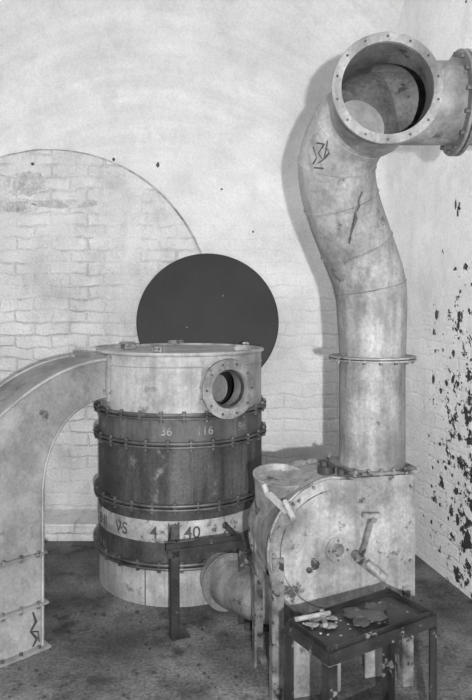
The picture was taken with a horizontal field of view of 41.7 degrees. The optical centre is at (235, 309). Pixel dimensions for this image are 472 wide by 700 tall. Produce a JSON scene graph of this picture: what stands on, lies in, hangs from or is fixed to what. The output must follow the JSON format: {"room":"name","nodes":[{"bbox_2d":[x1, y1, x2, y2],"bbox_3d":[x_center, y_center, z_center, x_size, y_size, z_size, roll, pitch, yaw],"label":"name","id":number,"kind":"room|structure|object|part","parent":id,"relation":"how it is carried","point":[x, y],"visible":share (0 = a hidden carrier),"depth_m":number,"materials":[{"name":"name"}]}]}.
{"room":"industrial boiler room","nodes":[
{"label":"industrial boiler room","id":0,"kind":"room"},
{"bbox_2d":[0,150,338,509],"bbox_3d":[-0.700,0.192,4.395,4.200,2.617,0.130,0,0,0],"label":"wall","id":1,"kind":"structure","parent":0,"point":[72,280],"depth_m":4.33,"materials":[{"name":"white brick"}]},
{"bbox_2d":[0,171,97,212],"bbox_3d":[-1.308,-0.825,4.327,0.692,0.297,0.007,0,0,0],"label":"plaster","id":2,"kind":"object","parent":1,"relation":"attached to","point":[27,183],"depth_m":4.32,"materials":[{"name":"grey paint"}]},
{"bbox_2d":[44,510,98,540],"bbox_3d":[-1.720,1.445,4.170,1.940,0.110,0.320,0,0,0],"label":"plinth","id":3,"kind":"object","parent":1,"relation":"attached to","point":[59,525],"depth_m":4.03,"materials":[{"name":"white paint"}]},
{"bbox_2d":[0,149,201,253],"bbox_3d":[-1.300,0.184,4.344,2.262,2.631,0.032,0,0,0],"label":"trim","id":4,"kind":"structure","parent":1,"relation":"attached to","point":[137,175],"depth_m":4.33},
{"bbox_2d":[31,158,253,232],"bbox_3d":[-0.652,-0.807,4.343,1.558,0.531,0.036,0,0,0],"label":"flakes","id":5,"kind":"object","parent":1,"relation":"in","point":[113,159],"depth_m":4.36,"materials":[{"name":"black paint"}]},
{"bbox_2d":[136,253,278,367],"bbox_3d":[-0.189,0.072,4.209,0.960,0.931,0.301,0,0,0],"label":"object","id":6,"kind":"object","parent":1,"relation":"attached to","point":[207,297],"visible":0.72,"depth_m":4.21,"materials":[{"name":"metal"}]},
{"bbox_2d":[0,0,404,160],"bbox_3d":[-0.200,-1.850,1.030,5.200,1.600,6.660,0,0,0],"label":"wall","id":7,"kind":"structure","parent":0,"point":[121,80],"depth_m":4.21,"materials":[{"name":"white paint"}]},
{"bbox_2d":[0,541,471,699],"bbox_3d":[-0.200,1.550,1.100,5.200,0.100,6.900,0,0,0],"label":"floor","id":8,"kind":"structure","parent":0,"point":[71,568],"depth_m":2.72,"materials":[{"name":"concrete"}]},
{"bbox_2d":[0,352,110,667],"bbox_3d":[-1.038,0.873,2.974,0.631,1.272,1.197,0,0,45],"label":"ventilation duct","id":9,"kind":"object","parent":8,"relation":"on","point":[38,401],"visible":0.98,"depth_m":2.91,"materials":[{"name":"metal"}]},
{"bbox_2d":[94,340,265,640],"bbox_3d":[-0.318,0.848,3.444,0.984,1.304,1.275,0,0,0],"label":"drum","id":10,"kind":"object","parent":8,"relation":"on","point":[180,432],"visible":0.96,"depth_m":3.15,"materials":[{"name":"paint"}]},
{"bbox_3d":[-0.318,0.227,3.590,0.960,0.022,0.960,0,0,0],"label":"lid","id":11,"kind":"part","parent":10,"relation":"part of","materials":[{"name":"paint"}]},
{"bbox_2d":[8,599,451,698],"bbox_3d":[0.054,1.495,2.701,2.096,0.016,1.018,0,0,0],"label":"rubble","id":12,"kind":"object","parent":8,"relation":"on","point":[421,600],"visible":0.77,"depth_m":2.67,"materials":[{"name":"stone"}]},
{"bbox_2d":[248,459,414,699],"bbox_3d":[0.395,1.057,2.502,0.621,0.886,0.428,0,0,-13],"label":"centrifugal blower","id":13,"kind":"object","parent":8,"relation":"on","point":[323,535],"visible":0.91,"depth_m":2.42,"materials":[{"name":"paint"}]},
{"bbox_2d":[200,552,300,630],"bbox_3d":[0.110,1.329,2.944,0.673,0.341,0.275,0,0,45],"label":"pipe","id":14,"kind":"object","parent":13,"relation":"attached to","point":[224,588],"visible":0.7,"depth_m":2.93,"materials":[{"name":"metal"}]},
{"bbox_3d":[0.160,0.738,2.375,0.028,0.057,0.118,0,0,-38],"label":"inlet lever","id":15,"kind":"part","parent":13,"relation":"part of","materials":[{"name":"paint"}]},
{"bbox_3d":[0.353,0.929,2.694,0.616,0.565,0.010,0,0,-13],"label":"plate","id":16,"kind":"part","parent":13,"relation":"part of","materials":[{"name":"grey metal"}]},
{"bbox_3d":[0.416,0.929,2.421,0.616,0.565,0.010,0,0,-13],"label":"plate","id":17,"kind":"part","parent":13,"relation":"part of","materials":[{"name":"paint"}]},
{"bbox_3d":[0.500,0.906,2.395,0.103,0.239,0.070,0,0,0],"label":"crank arm","id":18,"kind":"part","parent":13,"relation":"part of"},
{"bbox_2d":[297,32,471,476],"bbox_3d":[0.839,-0.131,2.383,1.202,1.572,0.794,0,0,0],"label":"pipe","id":19,"kind":"object","parent":13,"relation":"on","point":[389,91],"visible":1,"depth_m":2.37,"materials":[{"name":"metal"}]},
{"bbox_2d":[285,587,436,699],"bbox_3d":[0.408,1.238,2.009,0.456,0.524,0.221,0,0,-31],"label":"metal table","id":20,"kind":"object","parent":8,"relation":"on","point":[344,631],"visible":1,"depth_m":1.98,"materials":[{"name":"metal"}]},
{"bbox_3d":[0.394,0.989,1.995,0.398,0.025,0.161,0,0,-22],"label":"rubble seat","id":21,"kind":"part","parent":20,"relation":"part of","materials":[{"name":"black metal"}]},
{"bbox_2d":[376,0,471,598],"bbox_3d":[1.711,-0.750,1.060,0.304,4.500,6.838,0,0,-13],"label":"wall","id":22,"kind":"structure","parent":0,"point":[419,186],"depth_m":3.56,"materials":[{"name":"white paint"}]},
{"bbox_2d":[429,199,471,548],"bbox_3d":[1.178,0.332,3.423,0.016,1.869,0.452,0,0,-11],"label":"peeling paint","id":23,"kind":"object","parent":22,"relation":"attached to","point":[469,398],"visible":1,"depth_m":3.35,"materials":[{"name":"paint"}]}
]}

